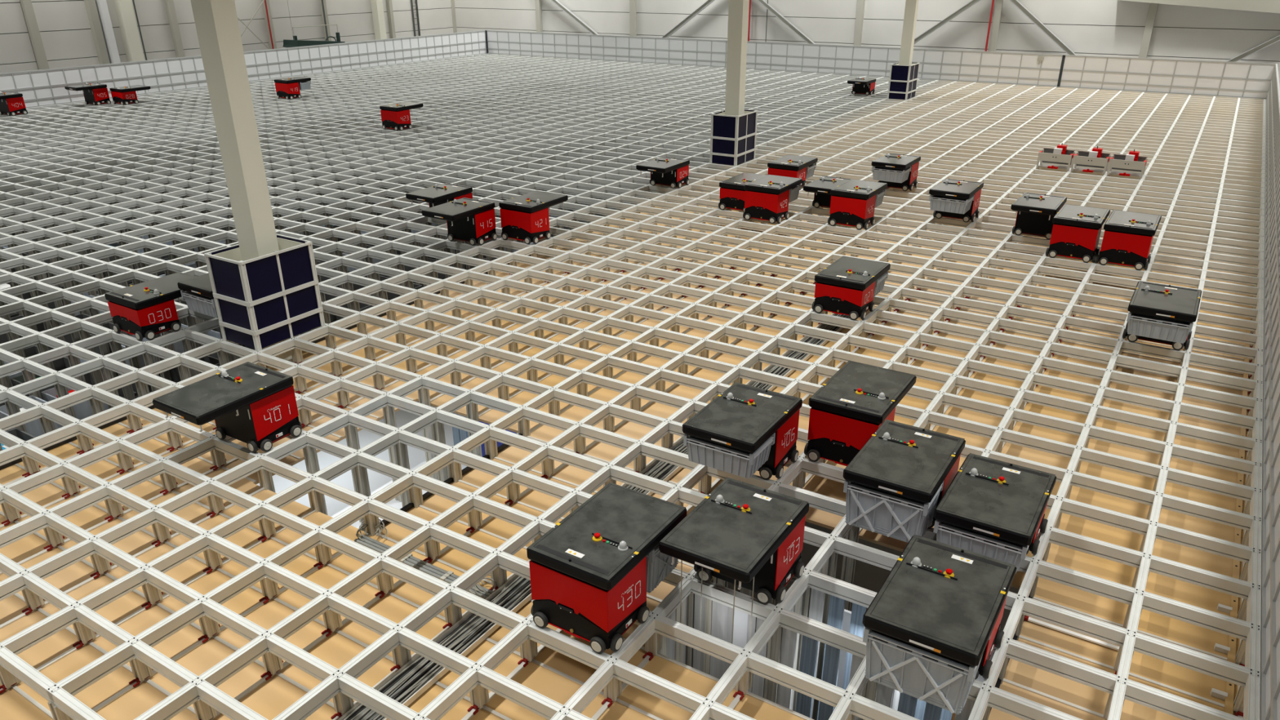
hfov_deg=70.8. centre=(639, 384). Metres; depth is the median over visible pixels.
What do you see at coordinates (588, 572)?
robot
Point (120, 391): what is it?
storage bin
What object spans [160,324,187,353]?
storage bin
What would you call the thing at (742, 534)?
robot
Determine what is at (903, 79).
guard
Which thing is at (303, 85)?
storage bin
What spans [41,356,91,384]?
storage bin
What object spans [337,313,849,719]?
cable tray
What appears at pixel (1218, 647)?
junction box
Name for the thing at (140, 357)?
storage bin
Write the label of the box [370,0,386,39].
wall column
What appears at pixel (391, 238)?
storage bin
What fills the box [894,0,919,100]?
column
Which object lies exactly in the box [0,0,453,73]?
wall
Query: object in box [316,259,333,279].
storage bin
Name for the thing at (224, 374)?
lamp
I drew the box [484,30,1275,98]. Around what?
perimeter fence
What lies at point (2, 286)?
pack
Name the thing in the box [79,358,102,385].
storage bin
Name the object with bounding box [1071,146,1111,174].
station
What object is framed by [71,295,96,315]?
storage bin
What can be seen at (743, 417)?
robot
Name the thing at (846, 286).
robot
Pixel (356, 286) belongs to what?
storage bin
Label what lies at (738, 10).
column
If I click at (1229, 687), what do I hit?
board
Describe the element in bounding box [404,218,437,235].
storage bin
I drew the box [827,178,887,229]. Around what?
robot
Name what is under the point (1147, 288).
lamp
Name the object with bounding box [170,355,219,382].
storage bin
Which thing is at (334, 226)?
storage bin
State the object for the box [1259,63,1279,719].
perimeter fence
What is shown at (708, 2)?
brace
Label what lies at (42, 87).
perimeter fence
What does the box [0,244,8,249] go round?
storage bin
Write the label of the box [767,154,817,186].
robot
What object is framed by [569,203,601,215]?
storage bin
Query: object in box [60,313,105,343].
storage bin
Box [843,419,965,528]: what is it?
robot
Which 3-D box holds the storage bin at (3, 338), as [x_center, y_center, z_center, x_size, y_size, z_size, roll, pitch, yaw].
[-9.062,-0.765,13.180,0.600,0.300,0.420,15,29,29]
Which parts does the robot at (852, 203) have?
panel, lid, lid frame, lid panel, panel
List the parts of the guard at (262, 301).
guard post, navy panel, navy panel, navy panel, navy panel, guard post, navy panel, navy panel, navy panel, guard post, navy panel, navy panel, navy panel, navy panel, guard post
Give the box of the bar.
[1024,615,1119,650]
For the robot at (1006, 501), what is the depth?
6.68 m
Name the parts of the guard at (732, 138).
guard post, navy panel, navy panel, navy panel, guard post, navy panel, navy panel, navy panel, guard post, navy panel, navy panel, navy panel, guard post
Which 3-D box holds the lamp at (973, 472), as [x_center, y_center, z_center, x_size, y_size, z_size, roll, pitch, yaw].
[2.586,0.670,6.973,0.068,0.054,0.068,15,29,29]
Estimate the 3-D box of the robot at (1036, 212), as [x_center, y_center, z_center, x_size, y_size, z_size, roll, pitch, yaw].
[6.437,-2.717,14.618,0.698,0.660,1.024,15,29,29]
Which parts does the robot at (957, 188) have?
lid, lid panel, lid frame, panel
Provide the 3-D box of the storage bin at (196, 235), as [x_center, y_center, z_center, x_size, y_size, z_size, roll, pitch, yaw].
[-8.656,-2.722,17.358,0.600,0.300,0.420,15,29,29]
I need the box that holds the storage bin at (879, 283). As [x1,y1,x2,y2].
[873,271,888,297]
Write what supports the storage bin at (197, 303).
attached to the robot at (201, 285)
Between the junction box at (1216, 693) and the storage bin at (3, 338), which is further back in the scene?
the storage bin at (3, 338)
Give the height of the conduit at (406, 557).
0.040 m
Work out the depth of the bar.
6.52 m
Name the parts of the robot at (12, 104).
lid panel, lid, panel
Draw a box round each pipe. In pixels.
[132,0,146,60]
[264,0,274,48]
[321,0,328,40]
[747,0,751,41]
[764,0,768,41]
[984,0,994,51]
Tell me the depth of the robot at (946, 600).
5.46 m
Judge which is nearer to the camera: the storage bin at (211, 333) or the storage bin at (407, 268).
the storage bin at (211, 333)
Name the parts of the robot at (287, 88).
panel, lid, lid panel, panel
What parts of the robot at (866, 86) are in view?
lid panel, lid, panel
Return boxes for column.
[94,0,120,63]
[113,0,144,62]
[190,0,294,360]
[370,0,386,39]
[723,0,749,166]
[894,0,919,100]
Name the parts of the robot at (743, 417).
maker plate, lid, lid panel, lid frame, panel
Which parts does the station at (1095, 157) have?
frame leg, plate, plate, rail, frame leg, frame leg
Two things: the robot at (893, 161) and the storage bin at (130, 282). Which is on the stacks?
the storage bin at (130, 282)
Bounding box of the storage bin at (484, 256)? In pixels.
[465,255,497,270]
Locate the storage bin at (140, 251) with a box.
[133,248,143,268]
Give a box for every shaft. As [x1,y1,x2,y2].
[256,400,518,528]
[657,559,993,719]
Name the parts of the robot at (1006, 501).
maker plate, lid panel, panel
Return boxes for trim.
[0,190,693,470]
[379,433,522,527]
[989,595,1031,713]
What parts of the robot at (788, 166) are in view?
panel, lid, lid frame, lid panel, panel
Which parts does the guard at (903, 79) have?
guard post, navy panel, navy panel, navy panel, guard post, navy panel, navy panel, navy panel, navy panel, guard post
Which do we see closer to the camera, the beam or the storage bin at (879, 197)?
the storage bin at (879, 197)
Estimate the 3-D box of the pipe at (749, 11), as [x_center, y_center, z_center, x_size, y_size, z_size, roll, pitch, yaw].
[4.947,-17.287,40.406,0.080,11.800,0.080,15,29,29]
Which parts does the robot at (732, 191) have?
lid, panel, lid frame, lid panel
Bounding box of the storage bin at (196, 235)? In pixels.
[191,233,200,251]
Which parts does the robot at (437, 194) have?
lid, lid panel, lid frame, panel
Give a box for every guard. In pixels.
[204,233,324,351]
[709,109,757,166]
[886,62,919,100]
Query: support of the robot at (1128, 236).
on the grid
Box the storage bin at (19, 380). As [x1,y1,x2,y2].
[10,373,54,399]
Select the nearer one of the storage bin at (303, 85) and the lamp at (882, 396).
the lamp at (882, 396)
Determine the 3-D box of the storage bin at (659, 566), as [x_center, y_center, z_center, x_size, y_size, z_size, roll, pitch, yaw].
[-0.069,1.146,6.476,0.638,0.388,0.447,15,29,29]
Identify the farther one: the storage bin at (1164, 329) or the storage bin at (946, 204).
the storage bin at (946, 204)
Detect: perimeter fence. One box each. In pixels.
[0,30,486,107]
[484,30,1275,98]
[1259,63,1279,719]
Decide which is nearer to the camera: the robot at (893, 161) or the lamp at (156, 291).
the lamp at (156, 291)
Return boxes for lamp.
[153,288,159,293]
[221,370,228,377]
[617,540,627,551]
[715,494,724,503]
[726,392,733,399]
[862,271,867,275]
[877,392,885,399]
[882,431,890,440]
[911,556,921,568]
[968,467,977,476]
[1143,285,1150,290]
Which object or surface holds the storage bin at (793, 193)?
attached to the robot at (766, 197)
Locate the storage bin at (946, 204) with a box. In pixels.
[928,194,974,213]
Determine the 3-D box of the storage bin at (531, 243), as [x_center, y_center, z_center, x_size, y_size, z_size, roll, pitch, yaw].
[-2.237,-2.579,16.996,0.600,0.300,0.420,15,29,29]
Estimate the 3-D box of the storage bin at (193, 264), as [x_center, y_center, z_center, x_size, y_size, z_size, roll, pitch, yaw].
[-8.012,-2.036,15.887,0.600,0.300,0.420,15,29,29]
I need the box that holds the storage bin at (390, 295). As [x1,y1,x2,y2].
[386,283,422,300]
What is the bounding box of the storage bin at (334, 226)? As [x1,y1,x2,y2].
[310,225,342,239]
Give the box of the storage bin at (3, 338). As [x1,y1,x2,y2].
[0,315,44,348]
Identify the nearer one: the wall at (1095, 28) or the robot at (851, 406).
the robot at (851, 406)
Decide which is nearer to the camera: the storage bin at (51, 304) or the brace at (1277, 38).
the storage bin at (51, 304)
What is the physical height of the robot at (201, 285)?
0.660 m
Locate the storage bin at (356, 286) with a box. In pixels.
[352,275,390,290]
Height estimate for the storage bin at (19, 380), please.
0.300 m
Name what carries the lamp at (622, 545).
on the robot at (588, 572)
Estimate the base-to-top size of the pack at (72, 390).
0.245 m
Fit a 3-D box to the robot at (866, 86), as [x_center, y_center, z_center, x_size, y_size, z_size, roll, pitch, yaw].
[7.510,-10.123,30.567,0.698,0.545,1.024,15,29,29]
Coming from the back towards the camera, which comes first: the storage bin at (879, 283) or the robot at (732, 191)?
the robot at (732, 191)
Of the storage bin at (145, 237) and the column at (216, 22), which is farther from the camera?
the storage bin at (145, 237)
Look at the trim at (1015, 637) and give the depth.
6.08 m
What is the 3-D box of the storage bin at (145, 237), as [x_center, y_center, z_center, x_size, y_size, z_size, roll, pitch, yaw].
[-9.527,-2.694,17.305,0.600,0.300,0.420,15,29,29]
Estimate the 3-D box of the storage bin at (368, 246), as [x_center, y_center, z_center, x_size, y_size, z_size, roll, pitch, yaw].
[-4.850,-2.494,16.836,0.600,0.300,0.420,15,29,29]
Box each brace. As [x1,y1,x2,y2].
[237,0,269,48]
[551,0,599,35]
[662,0,715,37]
[756,0,815,44]
[914,0,980,44]
[1009,0,1076,55]
[1226,35,1279,62]
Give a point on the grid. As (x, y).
(1204, 175)
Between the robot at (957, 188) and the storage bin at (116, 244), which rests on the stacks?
the storage bin at (116, 244)
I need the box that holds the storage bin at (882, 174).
[871,166,911,182]
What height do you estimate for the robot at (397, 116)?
0.660 m
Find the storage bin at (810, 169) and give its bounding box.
[805,163,816,178]
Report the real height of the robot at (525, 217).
0.660 m
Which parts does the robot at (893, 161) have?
lid, lid panel, lid frame, panel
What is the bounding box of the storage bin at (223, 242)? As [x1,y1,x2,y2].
[193,240,226,252]
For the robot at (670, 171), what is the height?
0.545 m
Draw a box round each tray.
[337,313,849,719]
[1039,163,1067,169]
[1074,166,1103,173]
[1110,169,1141,177]
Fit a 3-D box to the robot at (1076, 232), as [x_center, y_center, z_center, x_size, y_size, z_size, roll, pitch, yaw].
[6.742,-2.362,13.857,0.698,0.660,1.024,15,29,29]
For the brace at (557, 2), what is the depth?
45.48 m
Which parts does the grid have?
grid post, grid post, grid post, grid post, cross rail, grid post, grid post, grid post, grid post, grid post, grid post, grid post, grid post, cross rail, grid post, grid post, grid post, grid post, grid post, grid post, grid post, grid post, grid post, cross rail, grid post, grid post, track rail, track rail, track rail, track rail, grid post, track rail, grid post, grid post, track rail, grid post, track rail, track rail, track rail, track rail, cross rail, grid post, grid post, track rail, grid post, track rail, track rail, track rail, grid post, track rail, grid post, grid post, track rail, grid post, track rail, grid post, grid post, track rail, track rail, track rail, grid post, track rail, grid post, track rail, cross rail, grid post, track rail, grid post, grid post, track rail, track rail, grid post, grid post, track rail, grid post, track rail, grid post, track rail, grid post, grid post, track rail, grid post, track rail, track rail, grid post, grid post, grid post, grid post, cross rail, track rail, grid post, track rail, grid post, grid post, track rail, grid post, grid post, grid post, track rail, grid post, grid post, track rail, grid post, grid post, grid post, track rail, grid post, grid post, grid post, track rail, grid post, grid post, grid post, grid post, grid post, grid post, cross rail, grid post, grid post, grid post, grid post, grid post, grid post, grid post, grid post, grid post, grid post, grid post, grid post, grid post, grid post, grid post, grid post, grid post, grid post, grid post, grid post, grid post, cross rail, grid post, grid post, grid post, cross rail, cross rail, cross rail, cross rail, cross rail, cross rail, cross rail, cross rail, cross rail, cross rail, cross rail, cross rail, cross rail, cross rail, grid post, cross rail, cross rail, grid post, grid post, cross rail, cross rail, grid post, grid post, cross rail, grid post, grid post, grid post, cross rail, grid post, grid post, cross rail, grid post, grid post, grid post, cross rail, grid post, track rail, grid post, cross rail, grid post, grid post, cross rail, cross rail, grid post, grid post, grid post, cross rail, grid post, cross rail, grid post, grid post, cross rail, grid post, cross rail, grid post, cross rail, grid post, grid post, grid post, cross rail, grid post, cross rail, cross rail, cross rail, grid post, cross rail, track rail, cross rail, cross rail, grid post, grid post, cross rail, cross rail, cross rail, grid post, cross rail, grid post, grid post, cross rail, cross rail, grid post, cross rail, cross rail, grid post, cross rail, grid post, cross rail, cross rail, cross rail, grid post, cross rail, cross rail, cross rail, cross rail, grid post, track rail, cross rail, grid post, cross rail, cross rail, cross rail, grid post, cross rail, cross rail, cross rail, grid post, cross rail, grid post, grid post, grid post, track rail, grid post, grid post, grid post, grid post, grid post, grid post, track rail, grid post, grid post, grid post, grid post, grid post, grid post, grid post, grid post, grid post, track rail, grid post, grid post, grid post, grid post, grid post, grid post, grid post, grid post, grid post, grid post, track rail, grid post, grid post, grid post, grid post, grid post, grid post, grid post, grid post, grid post, grid post, track rail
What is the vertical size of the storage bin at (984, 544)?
0.253 m
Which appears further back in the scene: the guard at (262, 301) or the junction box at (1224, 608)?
the guard at (262, 301)
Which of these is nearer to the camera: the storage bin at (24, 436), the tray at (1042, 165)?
the storage bin at (24, 436)
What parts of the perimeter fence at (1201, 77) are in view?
dark post, fence panel, fence panel, fence panel, fence panel, fence panel, fence panel, fence panel, fence panel, fence panel, fence panel, fence panel, fence panel, fence panel, fence panel, fence panel, fence panel, fence panel, fence panel, fence panel, fence panel, fence panel, fence panel, fence panel, fence panel, fence panel, fence panel, fence panel, fence panel, fence panel, fence panel, fence panel, fence panel, fence panel, fence panel, fence panel, fence panel, fence panel, fence panel, fence panel, fence panel, fence panel, fence panel, fence post, fence panel, fence panel, fence panel, fence panel, fence panel, fence panel, fence panel, fence panel, fence panel, fence post, fence panel, fence panel, fence panel, fence post, fence panel, fence panel, fence panel, fence post, fence panel, fence panel, fence panel, fence post, fence panel, fence panel, fence panel, fence post, fence panel, fence panel, fence panel, fence post, fence panel, fence panel, fence panel, fence post, fence panel, fence panel, fence panel, fence post, fence panel, fence panel, fence panel, fence post, fence panel, fence panel, fence panel, fence post, fence panel, fence panel, fence panel, fence post, fence panel, fence rail, fence panel, fence rail, fence rail, fence panel, fence rail, fence post, fence panel, fence panel, fence panel, fence panel, fence post, fence panel, fence panel, fence panel, fence post, fence panel, fence panel, fence panel, fence post, fence panel, fence panel, fence panel, fence post, fence panel, fence panel, fence panel, fence post, fence panel, fence panel, fence panel, fence post, fence panel, fence panel, fence panel, fence post, fence panel, fence panel, fence panel, dark post, fence panel, fence panel, fence panel, fence post, fence panel, fence panel, fence panel, fence post, fence panel, fence panel, fence panel, fence post, fence panel, fence panel, fence panel, fence post, fence panel, fence panel, fence panel, fence post, fence panel, fence panel, fence panel, fence post, fence panel, fence panel, fence panel, fence post, fence panel, fence panel, fence panel, fence post, fence panel, fence panel, fence panel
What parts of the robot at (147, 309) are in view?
panel, lid, lid frame, lid panel, panel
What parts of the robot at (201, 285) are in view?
lid frame, lid, lid panel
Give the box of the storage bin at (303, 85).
[298,80,311,89]
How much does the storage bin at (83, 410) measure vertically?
0.300 m
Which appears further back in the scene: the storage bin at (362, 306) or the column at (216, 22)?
the storage bin at (362, 306)
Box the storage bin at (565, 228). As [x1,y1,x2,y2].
[551,226,570,237]
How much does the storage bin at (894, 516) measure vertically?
0.388 m
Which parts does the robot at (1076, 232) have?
panel, lid, lid panel, lid frame, panel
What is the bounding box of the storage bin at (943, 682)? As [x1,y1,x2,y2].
[862,626,990,714]
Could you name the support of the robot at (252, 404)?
on the grid
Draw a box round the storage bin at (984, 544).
[933,520,1036,573]
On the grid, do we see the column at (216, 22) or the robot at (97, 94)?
the robot at (97, 94)
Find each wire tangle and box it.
[355,519,386,541]
[469,573,507,596]
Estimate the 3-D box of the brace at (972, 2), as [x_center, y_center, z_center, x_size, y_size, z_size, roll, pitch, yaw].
[12.566,-14.821,36.240,4.510,3.280,0.160,15,29,29]
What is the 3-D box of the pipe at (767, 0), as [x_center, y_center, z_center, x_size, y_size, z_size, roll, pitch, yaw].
[5.674,-17.095,39.990,0.040,11.800,0.035,15,29,29]
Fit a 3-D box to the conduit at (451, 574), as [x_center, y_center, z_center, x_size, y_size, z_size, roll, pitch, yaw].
[-1.741,1.446,7.290,1.450,0.040,0.040,15,29,29]
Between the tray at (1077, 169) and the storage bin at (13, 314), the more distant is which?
the tray at (1077, 169)
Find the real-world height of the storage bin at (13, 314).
0.300 m
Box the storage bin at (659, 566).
[646,544,678,592]
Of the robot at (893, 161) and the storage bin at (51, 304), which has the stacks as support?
the storage bin at (51, 304)
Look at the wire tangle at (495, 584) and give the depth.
6.94 m
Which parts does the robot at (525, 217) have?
panel, lid frame, lid, lid panel, panel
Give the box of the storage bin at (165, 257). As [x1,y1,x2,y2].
[146,254,168,264]
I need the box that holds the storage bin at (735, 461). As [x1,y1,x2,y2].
[683,432,775,478]
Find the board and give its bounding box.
[1224,257,1253,715]
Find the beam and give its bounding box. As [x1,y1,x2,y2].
[1120,0,1279,13]
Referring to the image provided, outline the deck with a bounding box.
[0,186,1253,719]
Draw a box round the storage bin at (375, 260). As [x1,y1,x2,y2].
[342,252,382,271]
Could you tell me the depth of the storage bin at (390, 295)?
14.48 m
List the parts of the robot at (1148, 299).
maker plate, lid, lid frame, lid panel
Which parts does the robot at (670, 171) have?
lid, lid panel, lid frame, panel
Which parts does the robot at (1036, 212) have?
lid, lid panel, lid frame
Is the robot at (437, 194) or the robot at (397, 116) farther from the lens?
the robot at (397, 116)
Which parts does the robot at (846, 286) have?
panel, lid frame, lid, lid panel, panel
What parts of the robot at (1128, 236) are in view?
panel, lid, lid panel, lid frame, panel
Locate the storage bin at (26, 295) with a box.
[0,282,30,304]
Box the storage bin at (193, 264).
[168,259,195,267]
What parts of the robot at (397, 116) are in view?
panel, lid, lid panel, panel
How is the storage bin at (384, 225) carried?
on the stacks
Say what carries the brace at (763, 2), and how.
attached to the wall at (1095, 28)
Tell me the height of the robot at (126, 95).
0.545 m
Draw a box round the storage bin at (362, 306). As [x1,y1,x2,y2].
[329,302,373,322]
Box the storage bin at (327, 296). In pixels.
[324,293,337,301]
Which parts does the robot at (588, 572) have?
bumper handle, panel, lid, lid frame, lid panel, panel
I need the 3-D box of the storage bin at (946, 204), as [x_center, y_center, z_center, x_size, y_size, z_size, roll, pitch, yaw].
[5.303,-3.112,15.367,0.638,0.253,0.438,15,29,29]
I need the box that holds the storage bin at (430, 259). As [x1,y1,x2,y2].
[427,256,453,266]
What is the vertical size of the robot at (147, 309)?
0.545 m
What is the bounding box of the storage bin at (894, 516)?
[843,480,944,542]
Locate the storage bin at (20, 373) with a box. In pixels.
[3,360,22,386]
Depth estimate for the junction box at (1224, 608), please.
6.76 m
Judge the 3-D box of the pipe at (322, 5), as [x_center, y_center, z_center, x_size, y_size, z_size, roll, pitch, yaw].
[-14.889,-18.046,42.203,0.080,11.800,0.080,15,29,29]
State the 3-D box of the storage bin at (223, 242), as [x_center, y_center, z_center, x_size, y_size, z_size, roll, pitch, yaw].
[-8.059,-2.565,17.017,0.600,0.300,0.420,15,29,29]
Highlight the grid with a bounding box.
[0,53,1266,719]
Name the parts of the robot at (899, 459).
maker plate, lid panel, lid frame, panel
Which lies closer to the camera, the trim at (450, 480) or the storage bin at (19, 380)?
the trim at (450, 480)
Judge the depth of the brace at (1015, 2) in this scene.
34.67 m
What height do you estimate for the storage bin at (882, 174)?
0.253 m
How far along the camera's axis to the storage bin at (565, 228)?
17.77 m
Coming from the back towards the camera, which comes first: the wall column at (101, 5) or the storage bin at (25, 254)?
the wall column at (101, 5)
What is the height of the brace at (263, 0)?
3.522 m
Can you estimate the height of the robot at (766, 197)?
0.660 m
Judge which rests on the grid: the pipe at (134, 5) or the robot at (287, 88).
the robot at (287, 88)
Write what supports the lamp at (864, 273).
on the robot at (846, 286)
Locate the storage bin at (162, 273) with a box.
[134,267,164,275]
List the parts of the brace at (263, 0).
rod, rod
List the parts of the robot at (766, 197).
panel, lid frame, lid, lid panel, panel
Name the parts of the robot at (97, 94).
lid, lid panel, panel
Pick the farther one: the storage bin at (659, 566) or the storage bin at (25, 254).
the storage bin at (25, 254)
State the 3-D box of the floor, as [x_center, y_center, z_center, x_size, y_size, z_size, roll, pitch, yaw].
[-2.566,-2.383,22.783,47.935,0.200,46.938,15,29,29]
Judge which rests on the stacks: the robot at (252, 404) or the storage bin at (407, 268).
the storage bin at (407, 268)
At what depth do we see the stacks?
16.03 m
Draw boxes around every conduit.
[354,538,487,599]
[357,536,490,596]
[360,534,493,594]
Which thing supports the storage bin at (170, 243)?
on the stacks
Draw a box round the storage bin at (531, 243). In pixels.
[503,240,533,252]
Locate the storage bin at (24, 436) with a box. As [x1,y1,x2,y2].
[6,427,35,440]
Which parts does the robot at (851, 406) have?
bumper handle, panel, lid, lid frame, lid panel, panel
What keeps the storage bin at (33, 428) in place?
on the stacks
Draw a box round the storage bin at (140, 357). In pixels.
[108,334,157,368]
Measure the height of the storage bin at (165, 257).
0.300 m
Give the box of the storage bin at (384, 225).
[382,223,394,239]
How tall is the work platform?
4.885 m
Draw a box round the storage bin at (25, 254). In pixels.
[22,252,50,267]
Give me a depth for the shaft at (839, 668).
6.57 m
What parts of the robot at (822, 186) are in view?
lid, lid panel, lid frame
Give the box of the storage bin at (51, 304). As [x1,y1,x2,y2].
[28,284,63,308]
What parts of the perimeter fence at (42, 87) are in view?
panel, panel, post, panel, panel, panel, post, panel, panel, panel, post, panel, panel, panel, post, panel, panel, panel, post, panel, post, panel, panel, post, panel, panel, post, panel, panel, panel, post, panel, panel, panel, post, panel, panel, panel, post, panel, panel, panel, post, panel, panel, panel, post, panel, panel, panel, rail, rail, panel, panel, panel, rail, rail, post, panel, panel, panel, post, panel, panel, panel, post, panel, panel, panel, post, panel, panel, panel, post, panel, panel, panel, post, panel, panel, panel, post, panel, panel, panel, post, panel, panel, panel, post, panel, panel, panel, post, panel, panel, panel, post, panel, panel, panel, panel, panel, panel, panel, panel, panel, post, panel, panel, panel, panel, panel, panel, panel, panel, panel, panel, panel, panel, panel, panel, panel, panel, panel, panel, panel, panel, panel, panel, panel, panel, panel, panel, panel, panel, panel, panel, panel, panel, panel, panel, panel, panel, panel, panel, panel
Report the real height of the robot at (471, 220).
0.660 m
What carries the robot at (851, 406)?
on the grid
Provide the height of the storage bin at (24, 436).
0.300 m
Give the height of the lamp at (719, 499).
0.054 m
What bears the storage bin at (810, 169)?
attached to the robot at (788, 166)
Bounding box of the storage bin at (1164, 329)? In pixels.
[1126,311,1193,343]
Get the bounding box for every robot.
[0,91,27,115]
[64,82,111,105]
[104,271,195,340]
[109,84,150,105]
[152,361,302,452]
[177,273,213,298]
[274,76,311,99]
[379,102,423,130]
[405,182,472,207]
[421,197,497,245]
[498,190,568,244]
[526,482,686,653]
[635,156,689,188]
[658,477,808,670]
[682,382,802,479]
[718,172,765,212]
[742,174,802,223]
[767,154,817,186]
[803,175,853,208]
[804,360,916,466]
[811,256,890,319]
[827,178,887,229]
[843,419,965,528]
[847,77,875,95]
[862,534,1016,679]
[871,153,920,191]
[928,178,983,222]
[933,453,1056,554]
[1010,192,1066,239]
[1045,204,1110,262]
[1095,209,1161,270]
[1122,280,1201,350]
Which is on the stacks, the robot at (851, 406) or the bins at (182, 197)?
the bins at (182, 197)
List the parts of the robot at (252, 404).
lid panel, lid frame, lid, panel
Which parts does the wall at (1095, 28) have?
post, post, post, post, post, post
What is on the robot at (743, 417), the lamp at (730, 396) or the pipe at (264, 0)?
the lamp at (730, 396)
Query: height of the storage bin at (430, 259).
0.300 m
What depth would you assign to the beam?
31.21 m
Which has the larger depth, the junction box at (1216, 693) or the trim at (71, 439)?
the trim at (71, 439)
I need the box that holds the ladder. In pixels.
[410,0,420,36]
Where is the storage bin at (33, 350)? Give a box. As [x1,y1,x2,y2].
[12,345,39,357]
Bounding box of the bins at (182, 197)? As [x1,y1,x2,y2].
[2,142,649,225]
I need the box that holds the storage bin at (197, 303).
[180,289,217,318]
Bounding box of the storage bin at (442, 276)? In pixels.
[437,266,466,279]
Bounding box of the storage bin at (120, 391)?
[117,387,137,398]
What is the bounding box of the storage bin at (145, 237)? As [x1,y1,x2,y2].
[142,235,148,239]
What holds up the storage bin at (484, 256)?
on the stacks
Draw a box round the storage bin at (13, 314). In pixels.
[0,312,18,317]
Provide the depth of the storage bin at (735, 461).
7.49 m
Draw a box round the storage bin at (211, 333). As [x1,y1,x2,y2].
[206,329,221,359]
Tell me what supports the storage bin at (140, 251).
on the stacks
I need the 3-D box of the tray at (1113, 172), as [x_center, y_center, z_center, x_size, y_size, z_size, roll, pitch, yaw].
[10.274,-4.466,19.066,0.560,0.030,0.350,15,29,29]
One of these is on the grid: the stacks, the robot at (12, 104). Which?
the robot at (12, 104)
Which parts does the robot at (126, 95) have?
panel, panel, lid, lid panel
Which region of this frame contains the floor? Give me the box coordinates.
[711,521,1019,654]
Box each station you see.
[1035,142,1075,170]
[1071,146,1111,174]
[1106,149,1147,177]
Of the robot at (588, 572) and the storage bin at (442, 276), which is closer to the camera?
the robot at (588, 572)
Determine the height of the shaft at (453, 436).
0.955 m
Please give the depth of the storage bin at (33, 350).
12.30 m
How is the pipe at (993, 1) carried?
on the floor
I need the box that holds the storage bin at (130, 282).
[105,274,132,292]
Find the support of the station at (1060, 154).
on the grid
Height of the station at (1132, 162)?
0.520 m
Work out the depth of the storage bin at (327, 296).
14.30 m
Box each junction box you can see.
[1210,688,1227,700]
[1213,643,1230,654]
[1217,603,1232,613]
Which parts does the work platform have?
guard frame, post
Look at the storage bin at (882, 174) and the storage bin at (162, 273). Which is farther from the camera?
the storage bin at (882, 174)
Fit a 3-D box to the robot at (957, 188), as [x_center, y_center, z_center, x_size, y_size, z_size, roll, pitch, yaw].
[5.449,-3.170,15.596,0.698,0.660,1.024,15,29,29]
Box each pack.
[0,283,10,289]
[0,443,8,449]
[56,389,75,398]
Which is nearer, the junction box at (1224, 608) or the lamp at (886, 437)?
the junction box at (1224, 608)
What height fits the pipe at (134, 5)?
11.800 m
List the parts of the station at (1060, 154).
frame leg, plate, plate, rail, frame leg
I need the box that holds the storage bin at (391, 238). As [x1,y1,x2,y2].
[360,230,393,240]
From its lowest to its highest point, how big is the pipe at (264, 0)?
11.800 m
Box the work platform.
[283,23,345,48]
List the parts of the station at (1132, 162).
frame leg, plate, plate, rail, frame leg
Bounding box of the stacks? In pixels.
[0,164,651,395]
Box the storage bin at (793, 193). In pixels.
[788,184,801,203]
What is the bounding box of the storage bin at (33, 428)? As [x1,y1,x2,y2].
[0,395,63,436]
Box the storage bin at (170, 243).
[164,240,173,245]
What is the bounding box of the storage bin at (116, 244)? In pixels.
[87,242,122,261]
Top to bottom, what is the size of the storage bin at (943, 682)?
0.388 m
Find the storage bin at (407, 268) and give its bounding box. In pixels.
[404,261,432,284]
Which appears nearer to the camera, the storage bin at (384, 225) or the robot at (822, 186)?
the robot at (822, 186)
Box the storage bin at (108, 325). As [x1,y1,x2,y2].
[89,322,113,355]
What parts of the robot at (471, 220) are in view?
lid, lid panel, lid frame, panel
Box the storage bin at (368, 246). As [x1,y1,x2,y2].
[366,243,399,254]
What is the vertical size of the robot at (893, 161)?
0.660 m
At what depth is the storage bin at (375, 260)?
15.53 m
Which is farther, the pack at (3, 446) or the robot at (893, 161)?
the robot at (893, 161)
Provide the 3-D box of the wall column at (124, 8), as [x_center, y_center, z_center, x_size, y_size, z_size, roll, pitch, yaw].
[-20.026,-14.641,34.973,0.400,11.800,0.480,15,29,29]
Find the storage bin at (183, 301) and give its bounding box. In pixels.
[180,298,186,317]
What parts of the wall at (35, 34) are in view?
post, post, post, post, post, post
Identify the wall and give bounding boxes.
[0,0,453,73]
[450,0,1279,84]
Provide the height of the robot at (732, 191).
0.545 m
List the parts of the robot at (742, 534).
maker plate, lid, lid panel, lid frame, panel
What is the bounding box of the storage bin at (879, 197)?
[874,189,885,208]
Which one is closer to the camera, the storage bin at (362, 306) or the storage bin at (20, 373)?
the storage bin at (20, 373)
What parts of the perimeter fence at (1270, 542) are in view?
rail, panel, panel, panel, panel, panel, panel, panel, panel, panel, panel, panel, panel, panel, post, post, post, post, post, post, post, post, post, post, post, post, post, post, post, post, post, post, post, post, post, post, post, post, post, post, post, post, rail, post, post, post, post, post, post, post, post, post, post, post, post, post, post, post, post, post, post, post, post, post, post, post, post, post, post, panel, panel, panel, panel, panel, panel, panel, panel, rail, panel, panel, panel, panel, panel, panel, panel, panel, panel, rail, panel, panel, panel, panel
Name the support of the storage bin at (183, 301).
on the stacks
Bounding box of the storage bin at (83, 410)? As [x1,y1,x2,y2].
[40,387,109,419]
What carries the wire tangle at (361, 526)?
on the grid
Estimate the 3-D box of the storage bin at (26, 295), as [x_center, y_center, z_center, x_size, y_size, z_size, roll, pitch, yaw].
[-9.981,-1.446,14.171,0.600,0.300,0.420,15,29,29]
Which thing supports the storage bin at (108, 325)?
on the stacks

